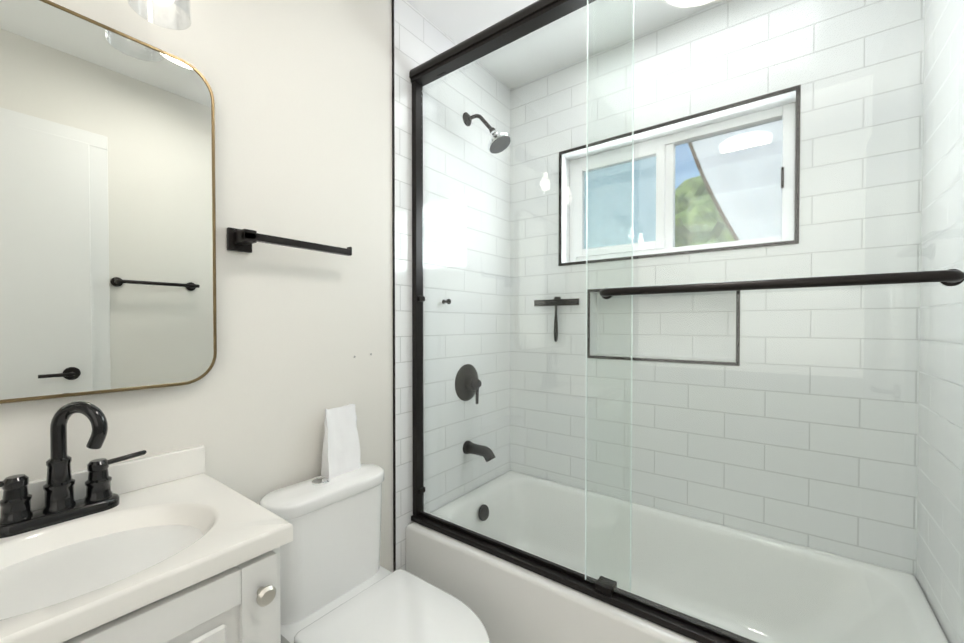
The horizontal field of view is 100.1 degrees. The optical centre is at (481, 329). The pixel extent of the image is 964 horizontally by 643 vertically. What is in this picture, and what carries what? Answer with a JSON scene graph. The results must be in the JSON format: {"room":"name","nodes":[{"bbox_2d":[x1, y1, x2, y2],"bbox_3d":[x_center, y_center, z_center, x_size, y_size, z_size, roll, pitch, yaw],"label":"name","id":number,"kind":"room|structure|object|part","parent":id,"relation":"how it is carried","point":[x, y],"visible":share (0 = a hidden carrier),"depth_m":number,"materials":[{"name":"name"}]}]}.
{"room":"bathroom","nodes":[
{"label":"bathroom","id":0,"kind":"room"},
{"bbox_2d":[0,0,392,571],"bbox_3d":[-0.643,-0.058,1.240,0.120,2.440,2.770,1,1,37],"label":"wall","id":1,"kind":"structure","parent":0,"point":[302,91],"depth_m":1.20,"materials":[{"name":"paint"}]},
{"bbox_2d":[0,445,204,510],"bbox_3d":[-0.871,0.334,0.823,0.021,0.068,0.530,1,1,37],"label":"backsplash","id":2,"kind":"structure","parent":1,"relation":"attached to","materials":[{"name":"stone"}]},
{"bbox_2d":[0,0,216,403],"bbox_3d":[-0.874,-0.257,0.805,0.029,0.790,0.600,1,1,37],"label":"mirror","id":3,"kind":"object","parent":1,"relation":"attached to","point":[107,221],"visible":0.98,"depth_m":0.86,"materials":[{"name":"gold metal"}]},
{"bbox_2d":[127,0,190,29],"bbox_3d":[-0.804,-0.834,0.769,0.173,0.305,0.540,1,1,37],"label":"sconce","id":4,"kind":"object","parent":1,"relation":"attached to","point":[188,9],"visible":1,"depth_m":0.91,"materials":[{"name":"clear"}]},
{"bbox_2d":[227,227,351,255],"bbox_3d":[-0.552,-0.244,1.195,0.074,0.060,0.340,1,1,37],"label":"towel rail","id":5,"kind":"object","parent":1,"relation":"attached to","point":[241,240],"visible":1,"depth_m":1.10,"materials":[{"name":"black metal"}]},
{"bbox_3d":[-0.661,-0.243,1.101,0.014,0.060,0.060,1,1,37],"label":"plate","id":6,"kind":"part","parent":5,"relation":"part of","materials":[{"name":"black metal"}]},
{"bbox_3d":[-0.632,-0.246,1.078,0.061,0.032,0.032,1,1,37],"label":"post","id":7,"kind":"part","parent":5,"relation":"part of","materials":[{"name":"black metal"}]},
{"bbox_2d":[392,0,395,571],"bbox_3d":[-0.336,-0.062,1.541,0.008,2.440,0.005,1,1,37],"label":"trim","id":8,"kind":"structure","parent":1,"relation":"attached to","point":[393,257],"depth_m":1.54,"materials":[{"name":"black metal"}]},
{"bbox_2d":[394,0,509,569],"bbox_3d":[-0.093,-0.066,1.867,0.006,2.440,0.808,1,1,37],"label":"wall tile","id":9,"kind":"structure","parent":1,"relation":"attached to","point":[419,38],"depth_m":1.79,"materials":[{"name":"white tile"}]},
{"bbox_2d":[442,299,450,303],"bbox_3d":[-0.153,-0.121,1.750,0.038,0.024,0.024,1,1,37],"label":"hook","id":10,"kind":"object","parent":9,"relation":"attached to","point":[447,302],"depth_m":1.74,"materials":[{"name":"black metal"}]},
{"bbox_2d":[455,364,480,403],"bbox_3d":[-0.034,0.250,1.867,0.093,0.174,0.172,1,1,37],"label":"shower valve","id":11,"kind":"object","parent":9,"relation":"attached to","point":[470,376],"depth_m":1.85,"materials":[{"name":"black metal"}]},
{"bbox_3d":[-0.023,0.291,1.840,0.041,0.092,0.045,1,1,37],"label":"lever","id":12,"kind":"part","parent":11,"relation":"part of","materials":[{"name":"black metal"}]},
{"bbox_2d":[463,440,495,461],"bbox_3d":[-0.007,0.561,1.851,0.160,0.076,0.062,1,1,37],"label":"tub spout","id":13,"kind":"object","parent":9,"relation":"attached to","point":[487,456],"depth_m":1.83,"materials":[{"name":"black metal"}]},
{"bbox_2d":[463,112,511,153],"bbox_3d":[0.026,-0.896,1.815,0.233,0.219,0.116,1,1,37],"label":"shower head","id":14,"kind":"object","parent":9,"relation":"attached to","point":[491,147],"depth_m":1.78},
{"bbox_3d":[-0.012,-0.934,1.834,0.148,0.101,0.017,1,1,37],"label":"arm","id":15,"kind":"part","parent":14,"relation":"part of"},
{"bbox_2d":[406,0,724,88],"bbox_3d":[0.022,-1.321,0.724,1.782,0.100,2.770,1,1,37],"label":"ceiling","id":16,"kind":"structure","parent":0,"point":[457,21],"depth_m":1.71,"materials":[{"name":"paint"}]},
{"bbox_2d":[510,0,924,575],"bbox_3d":[0.809,-0.065,1.788,1.542,2.440,0.150,1,1,37],"label":"wall","id":17,"kind":"structure","parent":0,"point":[659,373],"depth_m":1.53,"materials":[{"name":"tile"}]},
{"bbox_2d":[534,297,578,341],"bbox_3d":[0.368,-0.051,2.002,0.244,0.225,0.037,1,1,37],"label":"squeegee","id":18,"kind":"object","parent":17,"relation":"hanging from","point":[560,302],"depth_m":1.99,"materials":[{"name":"black"}]},
{"bbox_3d":[0.366,-0.030,2.000,0.019,0.183,0.031,1,1,37],"label":"handle","id":19,"kind":"part","parent":18,"relation":"part of","materials":[{"name":"black"}]},
{"bbox_3d":[0.366,-0.128,1.999,0.240,0.022,0.016,1,1,37],"label":"blade","id":20,"kind":"part","parent":18,"relation":"part of","materials":[{"name":"black rubber"}]},
{"bbox_2d":[587,289,589,357],"bbox_3d":[0.507,-0.027,1.922,0.013,0.326,0.008,1,1,37],"label":"trim","id":21,"kind":"structure","parent":17,"relation":"attached to","point":[588,318],"depth_m":1.92,"materials":[{"name":"black metal"}]},
{"bbox_2d":[589,355,735,365],"bbox_3d":[0.748,0.132,1.743,0.590,0.013,0.008,1,1,37],"label":"trim","id":22,"kind":"structure","parent":17,"relation":"attached to","point":[677,361],"depth_m":1.70,"materials":[{"name":"black metal"}]},
{"bbox_2d":[558,85,800,265],"bbox_3d":[0.759,-0.593,1.725,0.941,0.563,0.008,1,1,37],"label":"window trim","id":23,"kind":"structure","parent":17,"relation":"in","point":[754,99],"depth_m":1.59,"materials":[{"name":"black metal"}]},
{"bbox_2d":[570,102,794,261],"bbox_3d":[0.827,-0.594,1.816,0.915,0.537,0.062,1,1,37],"label":"window","id":24,"kind":"structure","parent":17,"relation":"in","point":[782,176],"depth_m":1.79,"materials":[{"name":"white"}]},
{"bbox_3d":[0.498,-0.597,2.046,0.036,0.461,0.034,1,1,37],"label":"window sash","id":25,"kind":"part","parent":24,"relation":"part of","materials":[{"name":"white plastic"}]},
{"bbox_3d":[0.651,-0.383,1.933,0.348,0.036,0.034,1,1,37],"label":"window sash","id":26,"kind":"part","parent":24,"relation":"part of","materials":[{"name":"white plastic"}]},
{"bbox_3d":[0.651,-0.808,1.928,0.348,0.036,0.034,1,1,37],"label":"window sash","id":27,"kind":"part","parent":24,"relation":"part of","materials":[{"name":"white plastic"}]},
{"bbox_2d":[585,156,655,248],"bbox_3d":[0.679,-0.596,1.960,0.430,0.461,0.002,1,1,37],"label":"screen","id":28,"kind":"object","parent":24,"relation":"attached to","point":[636,192],"depth_m":1.96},
{"bbox_3d":[0.804,-0.594,1.815,0.036,0.461,0.034,1,1,37],"label":"window sash","id":29,"kind":"part","parent":24,"relation":"part of","materials":[{"name":"white plastic"}]},
{"bbox_3d":[0.842,-0.594,1.819,0.044,0.461,0.040,1,1,37],"label":"window frame","id":30,"kind":"part","parent":24,"relation":"part of","materials":[{"name":"white plastic"}]},
{"bbox_3d":[0.831,-0.844,1.817,0.839,0.038,0.050,1,1,37],"label":"window frame","id":31,"kind":"part","parent":24,"relation":"part of","materials":[{"name":"white plastic"}]},
{"bbox_2d":[736,290,739,365],"bbox_3d":[0.989,-0.022,1.559,0.013,0.326,0.008,1,1,37],"label":"trim","id":32,"kind":"structure","parent":17,"relation":"attached to","point":[737,330],"depth_m":1.56,"materials":[{"name":"black metal"}]},
{"bbox_3d":[0.022,1.219,0.759,1.782,0.100,2.770,1,1,37],"label":"floor","id":33,"kind":"structure","parent":0,"visible":0},
{"bbox_2d":[0,401,292,642],"bbox_3d":[-0.690,0.655,0.691,0.474,1.029,0.530,1,1,37],"label":"bathroom vanity","id":34,"kind":"object","parent":33,"relation":"on","point":[179,546],"visible":1,"depth_m":0.72,"materials":[{"name":"paint"}]},
{"bbox_2d":[0,401,146,537],"bbox_3d":[-0.805,0.254,0.772,0.107,0.229,0.269,1,1,37],"label":"faucet","id":35,"kind":"object","parent":34,"relation":"on","point":[61,513],"depth_m":0.78,"materials":[{"name":"black metal"}]},
{"bbox_3d":[-0.532,0.451,0.570,0.020,0.062,0.350,1,1,37],"label":"door rail","id":36,"kind":"part","parent":34,"relation":"part of","materials":[{"name":"paint"}]},
{"bbox_3d":[-0.537,0.746,0.578,0.008,0.528,0.350,1,1,37],"label":"door panel","id":37,"kind":"part","parent":34,"relation":"part of","materials":[{"name":"paint"}]},
{"bbox_3d":[-0.388,0.472,0.721,0.030,0.033,0.033,1,1,37],"label":"knob","id":38,"kind":"part","parent":34,"relation":"part of","materials":[{"name":"silver metal"}]},
{"bbox_2d":[259,404,489,642],"bbox_3d":[-0.266,0.710,1.074,0.650,0.909,0.380,1,1,37],"label":"toilet","id":39,"kind":"object","parent":33,"relation":"on","point":[339,583],"visible":0.94,"depth_m":1.13,"materials":[{"name":"ceramic"}]},
{"bbox_3d":[-0.466,0.680,1.224,0.138,0.364,0.364,1,1,37],"label":"tank","id":40,"kind":"part","parent":39,"relation":"part of","materials":[{"name":"ceramic"}]},
{"bbox_3d":[-0.269,0.975,1.080,0.628,0.379,0.348,1,1,37],"label":"bowl","id":41,"kind":"part","parent":39,"relation":"part of","materials":[{"name":"ceramic"}]},
{"bbox_3d":[-0.189,0.775,1.017,0.456,0.022,0.358,1,1,37],"label":"lid","id":42,"kind":"part","parent":39,"relation":"part of","materials":[{"name":"ceramic"}]},
{"bbox_2d":[406,470,947,642],"bbox_3d":[0.535,0.965,1.438,1.526,0.390,0.758,1,1,37],"label":"bathtub","id":43,"kind":"object","parent":33,"relation":"on","point":[504,601],"visible":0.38,"depth_m":1.45,"materials":[{"name":"ceramic"}]},
{"bbox_2d":[409,0,963,642],"bbox_3d":[0.329,-0.130,1.149,1.527,1.802,0.109,1,1,37],"label":"glass shower door","id":44,"kind":"structure","parent":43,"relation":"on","point":[535,16],"depth_m":1.11,"materials":[{"name":"clear glass"}]},
{"bbox_3d":[0.343,-1.001,1.155,1.527,0.060,0.062,1,1,37],"label":"rail","id":45,"kind":"part","parent":44,"relation":"part of","materials":[{"name":"black metal"}]},
{"bbox_3d":[0.090,-0.125,1.374,0.822,1.718,0.006,1,1,37],"label":"glass","id":46,"kind":"part","parent":44,"relation":"part of","materials":[{"name":"clear glass"}]},
{"bbox_3d":[0.343,0.761,1.180,1.527,0.020,0.060,1,1,37],"label":"rail","id":47,"kind":"part","parent":44,"relation":"part of","materials":[{"name":"black metal"}]},
{"bbox_3d":[0.616,-0.119,0.947,0.774,1.718,0.006,1,1,37],"label":"glass","id":48,"kind":"part","parent":44,"relation":"part of","materials":[{"name":"clear glass"}]},
{"bbox_3d":[0.686,-0.044,0.242,0.120,2.440,2.770,1,1,37],"label":"wall","id":49,"kind":"structure","parent":0,"visible":0},
{"bbox_2d":[916,0,963,642],"bbox_3d":[1.135,-0.054,0.944,0.006,2.440,0.808,1,1,37],"label":"wall tile","id":50,"kind":"structure","parent":49,"relation":"attached to","point":[954,145],"depth_m":1.08,"materials":[{"name":"white tile"}]},
{"label":"outside","id":51,"kind":"structure","parent":0,"visible":0},
{"bbox_2d":[675,175,733,246],"bbox_3d":[2.549,-0.234,4.663,0.913,3.101,1.013,1,1,37],"label":"tree","id":52,"kind":"object","parent":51,"point":[699,209],"depth_m":4.39,"materials":[{"name":"green plant"}]},
{"bbox_2d":[688,120,782,239],"bbox_3d":[2.365,-1.287,3.221,1.414,1.656,0.469,1,1,37],"label":"canopy","id":53,"kind":"object","parent":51,"point":[775,132],"depth_m":3.24,"materials":[{"name":"fabric"}]}
]}

